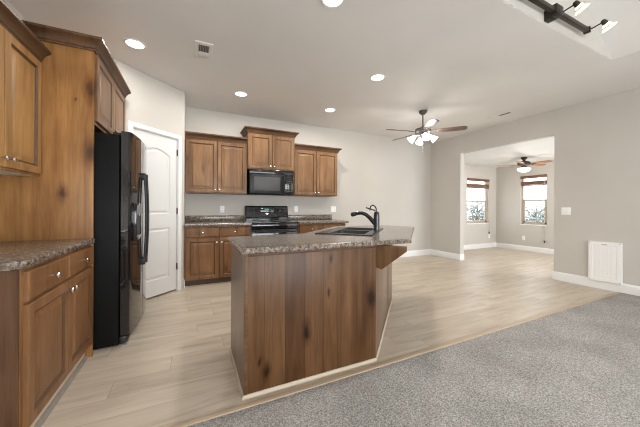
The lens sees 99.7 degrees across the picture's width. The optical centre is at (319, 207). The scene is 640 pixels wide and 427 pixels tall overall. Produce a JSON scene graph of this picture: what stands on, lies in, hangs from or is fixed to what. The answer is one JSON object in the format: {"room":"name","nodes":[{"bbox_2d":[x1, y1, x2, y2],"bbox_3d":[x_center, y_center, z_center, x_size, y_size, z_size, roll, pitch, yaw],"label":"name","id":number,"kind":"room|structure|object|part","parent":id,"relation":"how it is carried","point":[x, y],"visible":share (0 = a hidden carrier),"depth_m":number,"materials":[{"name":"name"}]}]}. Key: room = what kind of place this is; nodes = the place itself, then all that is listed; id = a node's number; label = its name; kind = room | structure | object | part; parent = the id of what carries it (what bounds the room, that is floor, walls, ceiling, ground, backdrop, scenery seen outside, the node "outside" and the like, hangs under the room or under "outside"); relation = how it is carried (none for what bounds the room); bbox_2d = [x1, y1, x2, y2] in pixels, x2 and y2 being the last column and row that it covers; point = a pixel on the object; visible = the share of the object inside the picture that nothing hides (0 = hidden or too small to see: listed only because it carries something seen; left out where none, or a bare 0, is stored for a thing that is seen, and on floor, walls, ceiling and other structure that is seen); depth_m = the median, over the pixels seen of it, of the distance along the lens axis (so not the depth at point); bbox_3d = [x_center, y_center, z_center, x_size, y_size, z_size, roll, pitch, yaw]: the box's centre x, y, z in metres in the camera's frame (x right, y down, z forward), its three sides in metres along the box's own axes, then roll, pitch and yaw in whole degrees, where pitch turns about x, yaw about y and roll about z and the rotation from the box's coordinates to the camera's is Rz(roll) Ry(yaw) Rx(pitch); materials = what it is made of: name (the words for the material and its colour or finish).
{"room":"kitchen","nodes":[
{"label":"kitchen","id":0,"kind":"room"},
{"bbox_2d":[4,0,26,20],"bbox_3d":[-1.597,-0.886,0.182,0.120,4.078,8.100,0,0,-25],"label":"wall","id":1,"kind":"structure","parent":0,"point":[7,2],"depth_m":2.20,"materials":[{"name":"paint"}]},
{"bbox_2d":[0,0,50,175],"bbox_3d":[-1.936,-0.674,1.473,0.374,0.910,0.927,0,0,-25],"label":"upper cabinet","id":2,"kind":"object","parent":1,"relation":"attached to","point":[22,53],"visible":1,"depth_m":1.69,"materials":[{"name":"brown wood"}]},
{"bbox_3d":[-1.738,-0.633,1.365,0.020,0.800,0.414,0,0,-25],"label":"door","id":3,"kind":"part","parent":2,"relation":"part of","materials":[{"name":"brown wood"}]},
{"bbox_3d":[-1.790,-0.283,1.536,0.036,0.033,0.033,0,0,-25],"label":"knob","id":4,"kind":"part","parent":2,"relation":"part of","materials":[{"name":"silver metal"}]},
{"bbox_3d":[-1.919,-0.634,1.748,0.020,0.800,0.414,0,0,-25],"label":"door","id":5,"kind":"part","parent":2,"relation":"part of","materials":[{"name":"brown wood"}]},
{"bbox_3d":[-1.933,-1.084,1.472,0.374,0.090,0.925,0,0,-25],"label":"crown moulding","id":6,"kind":"part","parent":2,"relation":"part of","materials":[{"name":"brown wood"}]},
{"bbox_2d":[114,59,185,288],"bbox_3d":[-2.294,-0.240,3.508,0.497,2.778,1.729,0,0,18],"label":"wall","id":7,"kind":"structure","parent":0,"point":[152,102],"depth_m":3.44,"materials":[{"name":"paint"}]},
{"bbox_2d":[127,120,181,290],"bbox_3d":[-2.116,0.078,3.454,0.118,2.144,0.742,0,0,21],"label":"trim","id":8,"kind":"structure","parent":7,"relation":"attached to","point":[130,125],"depth_m":3.73,"materials":[{"name":"white wood"}]},
{"bbox_2d":[133,128,177,298],"bbox_3d":[-2.096,0.102,3.451,0.051,2.054,0.613,0,0,21],"label":"door","id":9,"kind":"structure","parent":7,"relation":"in","point":[162,152],"depth_m":3.52,"materials":[{"name":"white wood"}]},
{"bbox_2d":[185,107,430,250],"bbox_3d":[-0.340,-0.229,5.326,6.800,2.778,0.120,0,0,-25],"label":"wall","id":10,"kind":"structure","parent":0,"point":[394,177],"depth_m":5.78,"materials":[{"name":"paint"}]},
{"bbox_2d":[185,215,243,221],"bbox_3d":[-1.761,0.189,4.573,0.936,0.098,0.021,0,0,-25],"label":"backsplash","id":11,"kind":"structure","parent":10,"relation":"attached to","point":[202,217],"depth_m":4.55,"materials":[{"name":"brown stone"}]},
{"bbox_2d":[185,131,247,194],"bbox_3d":[-1.685,-0.677,4.404,0.920,0.916,0.389,0,0,-25],"label":"upper cabinet","id":12,"kind":"object","parent":10,"relation":"attached to","point":[214,163],"visible":1,"depth_m":4.25,"materials":[{"name":"brown wood"}]},
{"bbox_3d":[-1.829,-0.635,4.180,0.444,0.806,0.020,0,0,-25],"label":"door","id":13,"kind":"part","parent":12,"relation":"part of","materials":[{"name":"brown wood"}]},
{"bbox_3d":[-1.614,-1.090,4.255,0.916,0.090,0.062,0,0,-25],"label":"crown moulding","id":14,"kind":"part","parent":12,"relation":"part of","materials":[{"name":"brown wood"}]},
{"bbox_3d":[-1.421,-0.633,4.373,0.444,0.806,0.020,0,0,-25],"label":"door","id":15,"kind":"part","parent":12,"relation":"part of","materials":[{"name":"brown wood"}]},
{"bbox_2d":[220,206,224,212],"bbox_3d":[-1.674,0.038,4.624,0.075,0.118,0.008,0,0,-25],"label":"wall outlet","id":16,"kind":"object","parent":10,"relation":"attached to","point":[222,208],"visible":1,"depth_m":4.62,"materials":[{"name":"white plastic"}]},
{"bbox_2d":[240,126,298,170],"bbox_3d":[-0.885,-0.972,4.748,0.934,0.678,0.449,0,0,-25],"label":"upper cabinet","id":17,"kind":"object","parent":10,"relation":"attached to","point":[267,149],"visible":0.98,"depth_m":4.57,"materials":[{"name":"brown wood"}]},
{"bbox_3d":[-0.991,-0.929,4.509,0.389,0.568,0.020,0,0,-25],"label":"door","id":18,"kind":"part","parent":17,"relation":"part of","materials":[{"name":"brown wood"}]},
{"bbox_2d":[245,169,293,195],"bbox_3d":[-0.884,-0.424,4.742,0.762,0.412,0.462,0,0,-25],"label":"microwave","id":19,"kind":"object","parent":17,"relation":"attached to","point":[259,181],"visible":1,"depth_m":4.57,"materials":[{"name":"black metal"}]},
{"bbox_3d":[-0.883,-0.391,4.558,0.598,0.322,0.041,0,0,-25],"label":"door","id":20,"kind":"part","parent":19,"relation":"part of","materials":[{"name":"black glass"}]},
{"bbox_3d":[-0.541,-0.389,4.721,0.153,0.322,0.039,0,0,-25],"label":"control panel","id":21,"kind":"part","parent":19,"relation":"part of","materials":[{"name":"black plastic"}]},
{"bbox_3d":[-0.883,-1.266,4.748,0.934,0.090,0.448,0,0,-25],"label":"crown moulding","id":22,"kind":"part","parent":17,"relation":"part of","materials":[{"name":"brown wood"}]},
{"bbox_3d":[-0.633,-0.927,4.679,0.389,0.568,0.020,0,0,-25],"label":"door","id":23,"kind":"part","parent":17,"relation":"part of","materials":[{"name":"brown wood"}]},
{"bbox_2d":[288,214,331,219],"bbox_3d":[-0.193,0.198,5.316,0.958,0.098,0.021,0,0,-25],"label":"backsplash","id":24,"kind":"structure","parent":10,"relation":"attached to","point":[290,217],"depth_m":5.29,"materials":[{"name":"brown stone"}]},
{"bbox_2d":[288,143,341,196],"bbox_3d":[-0.097,-0.668,5.155,0.956,0.916,0.389,0,0,-25],"label":"upper cabinet","id":25,"kind":"object","parent":10,"relation":"attached to","point":[315,167],"visible":0.99,"depth_m":5.00,"materials":[{"name":"brown wood"}]},
{"bbox_3d":[-0.264,-0.626,4.921,0.431,0.806,0.020,0,0,-25],"label":"door","id":26,"kind":"part","parent":25,"relation":"part of","materials":[{"name":"brown wood"}]},
{"bbox_3d":[-0.093,-1.081,5.155,0.952,0.090,0.388,0,0,-25],"label":"crown moulding","id":27,"kind":"part","parent":25,"relation":"part of","materials":[{"name":"brown wood"}]},
{"bbox_3d":[0.132,-0.624,5.108,0.431,0.806,0.020,0,0,-25],"label":"door","id":28,"kind":"part","parent":25,"relation":"part of","materials":[{"name":"brown wood"}]},
{"bbox_2d":[331,206,335,211],"bbox_3d":[0.278,0.043,5.548,0.120,0.118,0.008,0,0,-25],"label":"light switch","id":29,"kind":"object","parent":10,"relation":"attached to","point":[333,208],"visible":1,"depth_m":5.55,"materials":[{"name":"white plastic"}]},
{"bbox_2d":[399,249,463,259],"bbox_3d":[1.710,1.104,5.771,2.939,0.135,0.836,0,0,-25],"label":"baseboard","id":30,"kind":"structure","parent":10,"relation":"attached to","point":[455,256],"depth_m":6.42,"materials":[{"name":"white wood"}]},
{"bbox_2d":[10,0,639,142],"bbox_3d":[1.484,-2.236,1.637,6.920,1.256,8.340,0,0,-25],"label":"ceiling","id":31,"kind":"structure","parent":0,"point":[467,63],"depth_m":2.88,"materials":[{"name":"paint"}]},
{"bbox_2d":[123,38,146,49],"bbox_3d":[-1.844,-1.622,2.693,0.196,0.006,0.196,0,0,-25],"label":"recessed light","id":32,"kind":"object","parent":31,"relation":"in","point":[130,42],"visible":1,"depth_m":2.68,"materials":[{"name":"white"}]},
{"bbox_2d":[195,40,213,60],"bbox_3d":[-1.210,-1.616,2.809,0.170,0.012,0.340,0,0,-25],"label":"ceiling vent","id":33,"kind":"object","parent":31,"relation":"in","point":[203,50],"visible":1,"depth_m":2.78,"materials":[{"name":"metal"}]},
{"bbox_3d":[-1.236,-1.613,2.865,0.100,0.004,0.116,0,0,-25],"label":"damper plate","id":34,"kind":"part","parent":33,"relation":"part of","materials":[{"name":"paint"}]},
{"bbox_2d":[234,91,247,96],"bbox_3d":[-1.133,-1.619,3.874,0.196,0.006,0.196,0,0,-25],"label":"recessed light","id":35,"kind":"object","parent":31,"relation":"in","point":[237,93],"visible":1,"depth_m":3.88,"materials":[{"name":"white"}]},
{"bbox_2d":[324,108,335,111],"bbox_3d":[0.166,-1.611,4.492,0.196,0.006,0.196,0,0,-25],"label":"recessed light","id":36,"kind":"object","parent":31,"relation":"in","point":[326,109],"visible":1,"depth_m":4.50,"materials":[{"name":"white"}]},
{"bbox_2d":[320,0,344,8],"bbox_3d":[0.101,-1.612,2.097,0.196,0.006,0.196,0,0,-25],"label":"recessed light","id":37,"kind":"object","parent":31,"relation":"in","point":[331,4],"visible":1,"depth_m":2.14,"materials":[{"name":"white"}]},
{"bbox_2d":[370,74,385,80],"bbox_3d":[0.716,-1.608,3.359,0.196,0.006,0.196,0,0,-25],"label":"recessed light","id":38,"kind":"object","parent":31,"relation":"in","point":[376,77],"visible":1,"depth_m":3.35,"materials":[{"name":"white"}]},
{"bbox_2d":[386,110,467,152],"bbox_3d":[1.688,-1.259,4.546,1.260,0.694,1.235,0,0,-25],"label":"ceiling fan","id":39,"kind":"object","parent":31,"relation":"hanging from","point":[424,132],"visible":1,"depth_m":4.42,"materials":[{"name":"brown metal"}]},
{"bbox_3d":[1.533,-1.140,4.540,0.133,0.134,0.117,0,0,-25],"label":"lamp shade","id":40,"kind":"part","parent":39,"relation":"part of","materials":[{"name":"white glass"}]},
{"bbox_3d":[1.742,-1.139,4.702,0.117,0.134,0.133,0,0,-25],"label":"lamp shade","id":41,"kind":"part","parent":39,"relation":"part of","materials":[{"name":"white glass"}]},
{"bbox_3d":[1.695,-1.139,4.332,0.117,0.134,0.133,0,0,-25],"label":"lamp shade","id":42,"kind":"part","parent":39,"relation":"part of","materials":[{"name":"white glass"}]},
{"bbox_3d":[1.677,-1.254,4.094,0.135,0.006,0.470,12,1,6],"label":"blade","id":43,"kind":"part","parent":39,"relation":"part of","materials":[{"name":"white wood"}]},
{"bbox_3d":[1.904,-1.138,4.493,0.133,0.134,0.117,0,0,-25],"label":"lamp shade","id":44,"kind":"part","parent":39,"relation":"part of","materials":[{"name":"white glass"}]},
{"bbox_3d":[2.108,-1.251,4.346,0.470,0.006,0.135,0,-12,24],"label":"blade","id":45,"kind":"part","parent":39,"relation":"part of","materials":[{"name":"brown wood"}]},
{"bbox_2d":[486,111,512,118],"bbox_3d":[3.118,-1.593,4.697,0.110,0.010,0.420,0,0,-25],"label":"ceiling vent","id":46,"kind":"object","parent":31,"relation":"in","point":[508,112],"visible":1,"depth_m":4.69,"materials":[{"name":"metal"}]},
{"bbox_2d":[41,247,614,426],"bbox_3d":[1.707,1.221,4.653,10.000,0.100,3.775,0,0,-25],"label":"floor","id":47,"kind":"structure","parent":0,"point":[175,366],"depth_m":2.56,"materials":[{"name":"brown wood"}]},
{"bbox_2d":[0,244,92,426],"bbox_3d":[-1.810,0.715,1.530,0.659,0.874,0.934,0,0,-25],"label":"base cabinet","id":48,"kind":"object","parent":47,"relation":"on","point":[46,307],"visible":0.98,"depth_m":1.38,"materials":[{"name":"brown wood"}]},
{"bbox_3d":[-1.637,0.716,1.097,0.598,0.874,0.005,0,0,-25],"label":"panel","id":49,"kind":"part","parent":48,"relation":"part of","materials":[{"name":"brown wood"}]},
{"bbox_3d":[-1.460,0.369,1.457,0.020,0.140,0.449,0,0,-25],"label":"drawer","id":50,"kind":"part","parent":48,"relation":"part of","materials":[{"name":"brown wood"}]},
{"bbox_3d":[-1.462,0.745,1.457,0.020,0.582,0.449,0,0,-25],"label":"door","id":51,"kind":"part","parent":48,"relation":"part of","materials":[{"name":"brown wood"}]},
{"bbox_2d":[0,238,94,271],"bbox_3d":[-1.808,0.257,1.500,0.631,0.038,0.994,0,0,-25],"label":"countertop","id":52,"kind":"structure","parent":48,"relation":"on","point":[14,255],"depth_m":1.52,"materials":[{"name":"brown stone"}]},
{"bbox_3d":[-1.434,0.369,1.469,0.036,0.033,0.033,0,0,-25],"label":"knob","id":53,"kind":"part","parent":48,"relation":"part of","materials":[{"name":"silver metal"}]},
{"bbox_3d":[-1.583,1.143,1.641,0.022,0.021,0.928,0,0,-25],"label":"shoe moulding","id":54,"kind":"part","parent":48,"relation":"part of","materials":[{"name":"white wood"}]},
{"bbox_3d":[-1.653,0.368,1.867,0.020,0.140,0.441,0,0,-25],"label":"drawer","id":55,"kind":"part","parent":48,"relation":"part of","materials":[{"name":"brown wood"}]},
{"bbox_3d":[-1.655,0.744,1.867,0.020,0.582,0.441,0,0,-25],"label":"door","id":56,"kind":"part","parent":48,"relation":"part of","materials":[{"name":"brown wood"}]},
{"bbox_2d":[0,20,130,356],"bbox_3d":[-2.204,-0.071,2.397,0.681,2.442,1.085,0,0,-25],"label":"tall cabinet","id":57,"kind":"object","parent":47,"relation":"on","point":[84,92],"visible":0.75,"depth_m":2.01,"materials":[{"name":"brown wood"}]},
{"bbox_3d":[-2.032,-0.034,1.958,0.617,2.370,0.019,0,0,-25],"label":"panel","id":58,"kind":"part","parent":57,"relation":"part of","materials":[{"name":"brown wood"}]},
{"bbox_3d":[-2.196,-1.247,2.395,0.681,0.090,1.080,0,0,-25],"label":"crown moulding","id":59,"kind":"part","parent":57,"relation":"part of","materials":[{"name":"brown wood"}]},
{"bbox_3d":[-1.853,-0.933,2.327,0.020,0.520,0.481,0,0,-25],"label":"door","id":60,"kind":"part","parent":57,"relation":"part of","materials":[{"name":"brown wood"}]},
{"bbox_3d":[-2.065,-0.934,2.774,0.020,0.520,0.491,0,0,-25],"label":"door","id":61,"kind":"part","parent":57,"relation":"part of","materials":[{"name":"brown wood"}]},
{"bbox_2d":[93,131,148,348],"bbox_3d":[-2.110,0.258,2.508,0.894,1.785,0.895,0,0,-25],"label":"refrigerator","id":62,"kind":"object","parent":47,"relation":"on","point":[121,189],"visible":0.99,"depth_m":2.24,"materials":[{"name":"black metal"}]},
{"bbox_3d":[-1.685,0.218,2.428,0.099,1.700,0.378,0,0,-25],"label":"door","id":63,"kind":"part","parent":62,"relation":"part of","materials":[{"name":"black metal"}]},
{"bbox_3d":[-1.629,0.023,2.429,0.005,0.080,0.160,0,0,-25],"label":"dispenser panel","id":64,"kind":"part","parent":62,"relation":"part of","materials":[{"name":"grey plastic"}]},
{"bbox_3d":[-1.681,0.113,2.581,0.051,0.870,0.032,0,0,-25],"label":"handle","id":65,"kind":"part","parent":62,"relation":"part of","materials":[{"name":"black plastic"}]},
{"bbox_3d":[-1.876,0.217,2.832,0.100,1.700,0.503,0,0,-25],"label":"door","id":66,"kind":"part","parent":62,"relation":"part of","materials":[{"name":"black metal"}]},
{"bbox_3d":[-1.728,0.113,2.687,0.051,0.870,0.032,0,0,-25],"label":"handle","id":67,"kind":"part","parent":62,"relation":"part of","materials":[{"name":"black plastic"}]},
{"bbox_2d":[184,225,250,287],"bbox_3d":[-1.626,0.716,4.283,0.932,0.874,0.663,0,0,-25],"label":"base cabinet","id":68,"kind":"object","parent":47,"relation":"on","point":[207,249],"visible":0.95,"depth_m":3.96,"materials":[{"name":"brown wood"}]},
{"bbox_3d":[-1.706,0.368,3.929,0.439,0.140,0.020,0,0,-25],"label":"drawer","id":69,"kind":"part","parent":68,"relation":"part of","materials":[{"name":"brown wood"}]},
{"bbox_3d":[-1.708,0.753,3.929,0.439,0.600,0.020,0,0,-25],"label":"door","id":70,"kind":"part","parent":68,"relation":"part of","materials":[{"name":"brown wood"}]},
{"bbox_3d":[-1.522,1.146,4.059,0.932,0.016,0.010,0,0,-25],"label":"shoe moulding","id":71,"kind":"part","parent":68,"relation":"part of","materials":[{"name":"beige wood"}]},
{"bbox_2d":[184,215,251,226],"bbox_3d":[-1.624,0.209,4.284,0.936,0.136,0.662,0,0,-25],"label":"countertop","id":72,"kind":"structure","parent":68,"relation":"on","point":[202,220],"depth_m":4.43,"materials":[{"name":"brown stone"}]},
{"bbox_3d":[-1.301,0.755,4.122,0.439,0.600,0.020,0,0,-25],"label":"door","id":73,"kind":"part","parent":68,"relation":"part of","materials":[{"name":"brown wood"}]},
{"bbox_3d":[-1.298,0.370,4.122,0.439,0.140,0.020,0,0,-25],"label":"drawer","id":74,"kind":"part","parent":68,"relation":"part of","materials":[{"name":"brown wood"}]},
{"bbox_2d":[245,206,297,235],"bbox_3d":[-0.836,0.568,4.630,0.786,1.178,0.687,0,0,-25],"label":"range","id":75,"kind":"object","parent":47,"relation":"on","point":[265,220],"visible":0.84,"depth_m":4.69,"materials":[{"name":"black metal"}]},
{"bbox_3d":[-0.953,0.056,4.884,0.240,0.085,0.013,0,0,-25],"label":"control panel","id":76,"kind":"part","parent":75,"relation":"part of","materials":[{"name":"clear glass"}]},
{"bbox_2d":[247,220,297,223],"bbox_3d":[-0.841,0.250,4.645,0.786,0.024,0.575,0,0,-25],"label":"cooktop","id":77,"kind":"object","parent":75,"relation":"in","point":[252,221],"depth_m":4.48,"materials":[{"name":"black glass"}]},
{"bbox_3d":[-0.727,0.638,4.399,0.768,0.560,0.057,0,0,-25],"label":"oven door","id":78,"kind":"part","parent":75,"relation":"part of","materials":[{"name":"black glass"}]},
{"bbox_3d":[-0.725,0.309,4.398,0.772,0.088,0.059,0,0,-25],"label":"rail","id":79,"kind":"part","parent":75,"relation":"part of","materials":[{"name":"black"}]},
{"bbox_3d":[-0.701,0.393,4.346,0.684,0.024,0.059,0,0,-25],"label":"handle","id":80,"kind":"part","parent":75,"relation":"part of","materials":[{"name":"black metal"}]},
{"bbox_2d":[229,244,406,399],"bbox_3d":[0.206,0.726,2.580,2.033,0.875,1.421,0,0,-25],"label":"kitchen island","id":81,"kind":"object","parent":47,"relation":"on","point":[297,317],"visible":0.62,"depth_m":1.83,"materials":[{"name":"brown wood"}]},
{"bbox_3d":[-0.590,0.721,1.922,0.008,0.875,0.605,0,0,-25],"label":"panel","id":82,"kind":"part","parent":81,"relation":"part of","materials":[{"name":"brown wood"}]},
{"bbox_3d":[-0.449,0.722,1.638,0.022,0.875,0.004,0,0,-25],"label":"corner post","id":83,"kind":"part","parent":81,"relation":"part of","materials":[{"name":"brown wood"}]},
{"bbox_3d":[0.288,1.154,2.449,2.201,0.020,0.817,0,0,-37],"label":"shoe moulding","id":84,"kind":"part","parent":81,"relation":"part of","materials":[{"name":"beige wood"}]},
{"bbox_3d":[-0.015,0.724,1.852,0.970,0.875,0.012,0,0,-25],"label":"panel","id":85,"kind":"part","parent":81,"relation":"part of","materials":[{"name":"brown wood"}]},
{"bbox_3d":[-0.003,0.296,1.847,0.960,0.018,0.007,0,0,-25],"label":"rail","id":86,"kind":"part","parent":81,"relation":"part of","materials":[{"name":"brown wood"}]},
{"bbox_2d":[228,225,413,254],"bbox_3d":[0.290,0.269,2.757,2.354,0.038,1.465,0,0,-25],"label":"island countertop","id":87,"kind":"structure","parent":81,"relation":"on","point":[389,235],"depth_m":2.02,"materials":[{"name":"brown stone"}]},
{"bbox_2d":[315,227,382,235],"bbox_3d":[0.344,0.348,2.824,0.530,0.214,0.840,0,0,20],"label":"sink","id":88,"kind":"object","parent":87,"relation":"in","point":[361,231],"visible":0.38,"depth_m":2.79,"materials":[{"name":"grey metal"}]},
{"bbox_3d":[0.302,0.348,2.639,0.323,0.213,0.353,0,0,20],"label":"bowl","id":89,"kind":"part","parent":88,"relation":"part of","materials":[{"name":"grey metal"}]},
{"bbox_3d":[0.430,0.348,2.999,0.323,0.213,0.338,0,0,20],"label":"bowl","id":90,"kind":"part","parent":88,"relation":"part of","materials":[{"name":"grey"}]},
{"bbox_2d":[351,205,379,230],"bbox_3d":[0.475,0.107,2.857,0.306,0.268,0.062,0,0,20],"label":"faucet","id":91,"kind":"object","parent":87,"relation":"on","point":[376,220],"visible":0.99,"depth_m":2.81,"materials":[{"name":"black metal"}]},
{"bbox_3d":[0.494,0.124,2.850,0.236,0.158,0.048,0,0,20],"label":"spout","id":92,"kind":"part","parent":91,"relation":"part of","materials":[{"name":"black metal"}]},
{"bbox_3d":[0.539,0.013,2.834,0.120,0.079,0.014,0,0,20],"label":"lever","id":93,"kind":"part","parent":91,"relation":"part of","materials":[{"name":"black metal"}]},
{"bbox_3d":[0.561,0.728,2.452,0.009,0.875,0.830,0,0,20],"label":"diagonal panel","id":94,"kind":"part","parent":81,"relation":"part of","materials":[{"name":"brown wood"}]},
{"bbox_3d":[0.809,0.729,3.145,0.009,0.875,0.618,0,0,20],"label":"diagonal panel","id":95,"kind":"part","parent":81,"relation":"part of","materials":[{"name":"brown wood"}]},
{"bbox_2d":[298,223,344,233],"bbox_3d":[-0.070,0.725,5.020,0.925,0.874,0.663,0,0,-25],"label":"base cabinet","id":96,"kind":"object","parent":47,"relation":"on","point":[302,228],"visible":0.22,"depth_m":4.68,"materials":[{"name":"brown wood"}]},
{"bbox_3d":[-0.149,0.376,4.666,0.436,0.140,0.020,0,0,-25],"label":"drawer","id":97,"kind":"part","parent":96,"relation":"part of","materials":[{"name":"brown wood"}]},
{"bbox_2d":[288,214,348,223],"bbox_3d":[-0.047,0.218,5.030,0.978,0.136,0.662,0,0,-25],"label":"countertop","id":98,"kind":"structure","parent":96,"relation":"on","point":[302,219],"depth_m":5.15,"materials":[{"name":"brown stone"}]},
{"bbox_3d":[0.256,0.378,4.857,0.436,0.140,0.020,0,0,-25],"label":"drawer","id":99,"kind":"part","parent":96,"relation":"part of","materials":[{"name":"brown wood"}]},
{"bbox_2d":[167,292,621,426],"bbox_3d":[1.137,1.164,2.312,6.665,0.009,0.039,0,0,-25],"label":"trim","id":100,"kind":"structure","parent":47,"relation":"on","point":[335,378],"depth_m":1.86,"materials":[{"name":"beige wood"}]},
{"bbox_2d":[187,293,639,426],"bbox_3d":[2.216,1.221,0.048,6.980,0.106,4.985,0,0,-25],"label":"floor","id":101,"kind":"structure","parent":0,"point":[579,366],"depth_m":1.75,"materials":[{"name":"grey carpet"}]},
{"bbox_2d":[464,164,495,244],"bbox_3d":[4.074,-0.003,7.604,2.890,2.374,0.140,0,0,-25],"label":"wall","id":102,"kind":"structure","parent":0,"point":[473,233],"depth_m":7.83,"materials":[{"name":"paint"}]},
{"bbox_2d":[467,182,488,223],"bbox_3d":[4.515,-0.158,7.795,0.970,1.290,0.132,0,0,-25],"label":"window","id":103,"kind":"structure","parent":102,"relation":"in","point":[484,221],"depth_m":7.98,"materials":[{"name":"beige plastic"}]},
{"bbox_3d":[4.500,0.117,7.823,0.900,0.620,0.040,0,0,-25],"label":"sash","id":104,"kind":"part","parent":103,"relation":"part of","materials":[{"name":"beige plastic"}]},
{"bbox_2d":[467,178,489,233],"bbox_3d":[4.535,-0.013,7.752,0.962,1.600,0.087,0,0,-25],"label":"window blind","id":105,"kind":"object","parent":103,"relation":"attached to","point":[481,186],"visible":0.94,"depth_m":7.76,"materials":[{"name":"brown wood"}]},
{"bbox_2d":[464,136,553,167],"bbox_3d":[4.992,-1.235,5.679,2.890,0.100,4.400,0,0,-25],"label":"ceiling","id":106,"kind":"structure","parent":0,"point":[542,149],"depth_m":6.09,"materials":[{"name":"paint"}]},
{"bbox_2d":[499,157,552,171],"bbox_3d":[4.879,-1.008,6.394,1.074,0.354,1.029,0,0,-25],"label":"ceiling fan","id":107,"kind":"object","parent":106,"relation":"hanging from","point":[523,164],"visible":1,"depth_m":6.36,"materials":[{"name":"brown wood"}]},
{"bbox_3d":[4.858,-0.884,6.435,0.270,0.106,0.270,0,0,-25],"label":"lamp shade","id":108,"kind":"part","parent":107,"relation":"part of","materials":[{"name":"beige glass"}]},
{"bbox_3d":[5.020,-1.016,6.096,0.135,0.006,0.370,14,-6,-25],"label":"blade","id":109,"kind":"part","parent":107,"relation":"part of","materials":[{"name":"brown wood"}]},
{"bbox_2d":[496,160,553,248],"bbox_3d":[6.258,0.009,6.204,0.140,2.374,4.260,0,0,-25],"label":"wall","id":110,"kind":"structure","parent":0,"point":[509,230],"depth_m":7.57,"materials":[{"name":"paint"}]},
{"bbox_2d":[520,179,546,225],"bbox_3d":[5.748,-0.171,7.245,0.132,1.330,0.620,0,0,-25],"label":"window","id":111,"kind":"structure","parent":110,"relation":"in","point":[524,222],"depth_m":7.33,"materials":[{"name":"beige plastic"}]},
{"bbox_2d":[520,174,546,242],"bbox_3d":[5.704,0.043,7.225,0.087,1.780,0.612,0,0,-25],"label":"window blind","id":112,"kind":"object","parent":111,"relation":"attached to","point":[542,182],"visible":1,"depth_m":7.12,"materials":[{"name":"brown wood"}]},
{"bbox_3d":[5.794,0.034,6.969,0.011,1.640,0.008,0,0,-10],"label":"pull cord","id":113,"kind":"part","parent":112,"relation":"part of","materials":[{"name":"white fabric"}]},
{"bbox_3d":[5.774,0.114,7.258,0.040,0.640,0.550,0,0,-25],"label":"sash","id":114,"kind":"part","parent":111,"relation":"part of","materials":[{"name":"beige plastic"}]},
{"bbox_2d":[430,87,639,285],"bbox_3d":[4.486,-0.202,3.218,0.120,2.778,8.380,0,0,-25],"label":"wall","id":115,"kind":"structure","parent":0,"point":[597,141],"depth_m":4.16,"materials":[{"name":"paint"}]},
{"bbox_2d":[464,242,639,295],"bbox_3d":[5.740,1.126,3.749,2.886,0.135,8.260,0,0,-25],"label":"baseboard","id":116,"kind":"structure","parent":115,"relation":"attached to","point":[571,278],"depth_m":4.22,"materials":[{"name":"white wood"}]},
{"bbox_2d":[561,207,570,214],"bbox_3d":[3.906,0.064,4.289,0.008,0.118,0.120,0,0,-25],"label":"light switch","id":117,"kind":"object","parent":115,"relation":"attached to","point":[564,210],"visible":1,"depth_m":4.29,"materials":[{"name":"white plastic"}]},
{"bbox_2d":[588,241,622,284],"bbox_3d":[4.079,0.783,3.869,0.046,0.566,0.344,0,0,-25],"label":"air vent","id":118,"kind":"object","parent":115,"relation":"in","point":[605,259],"visible":1,"depth_m":3.85,"materials":[{"name":"white metal"}]},
{"bbox_2d":[593,245,615,279],"bbox_3d":[4.064,0.783,3.862,0.006,0.464,0.242,0,0,-25],"label":"grille","id":119,"kind":"object","parent":118,"relation":"attached to","point":[604,256],"depth_m":3.86,"materials":[{"name":"white metal"}]},
{"bbox_2d":[502,0,611,59],"bbox_3d":[0.658,-2.192,1.807,5.534,1.152,0.120,0,0,-25],"label":"ceiling","id":120,"kind":"structure","parent":0,"point":[593,40],"depth_m":2.56,"materials":[{"name":"paint"}]},
{"bbox_2d":[528,0,616,34],"bbox_3d":[2.092,-1.660,2.281,1.217,0.124,0.251,0,0,-25],"label":"track light","id":121,"kind":"object","parent":120,"relation":"attached to","point":[552,12],"visible":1,"depth_m":2.32,"materials":[{"name":"black metal"}]},
{"bbox_3d":[2.018,-1.677,2.317,1.115,0.036,0.036,0,0,-25],"label":"rail","id":122,"kind":"part","parent":121,"relation":"part of","materials":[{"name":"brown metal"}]},
{"bbox_2d":[573,0,580,7],"bbox_3d":[2.128,-1.685,2.240,0.053,0.053,0.042,0,0,0],"label":"socket","id":123,"kind":"object","parent":121,"relation":"attached to","point":[577,4],"depth_m":2.23,"materials":[{"name":"black metal"}]},
{"bbox_3d":[2.172,-1.642,2.239,0.092,0.090,0.106,0,0,-25],"label":"lamp shade","id":124,"kind":"part","parent":121,"relation":"part of","materials":[{"name":"beige glass"}]},
{"bbox_2d":[600,19,608,25],"bbox_3d":[2.587,-1.682,2.458,0.053,0.053,0.042,0,0,0],"label":"socket","id":125,"kind":"object","parent":121,"relation":"attached to","point":[604,22],"depth_m":2.44,"materials":[{"name":"black metal"}]},
{"bbox_3d":[2.631,-1.640,2.456,0.092,0.090,0.106,0,0,-25],"label":"lamp shade","id":126,"kind":"part","parent":121,"relation":"part of","materials":[{"name":"beige glass"}]},
{"label":"outside","id":127,"kind":"structure","parent":0,"visible":0},
{"bbox_3d":[9.937,1.767,17.985,26.630,0.100,36.000,0,0,-25],"label":"ground","id":128,"kind":"structure","parent":127,"visible":0},
{"bbox_2d":[467,202,483,219],"bbox_3d":[6.727,0.729,11.495,1.837,2.154,1.825,0,0,-25],"label":"tree","id":129,"kind":"object","parent":128,"relation":"on","point":[477,215],"visible":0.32,"depth_m":11.29,"materials":[{"name":"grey plant"}]},
{"bbox_2d":[525,204,543,221],"bbox_3d":[9.172,0.811,11.427,2.059,2.018,2.095,0,0,-25],"label":"tree","id":130,"kind":"object","parent":128,"relation":"on","point":[534,215],"visible":0.29,"depth_m":11.21,"materials":[{"name":"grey plant"}]}
]}

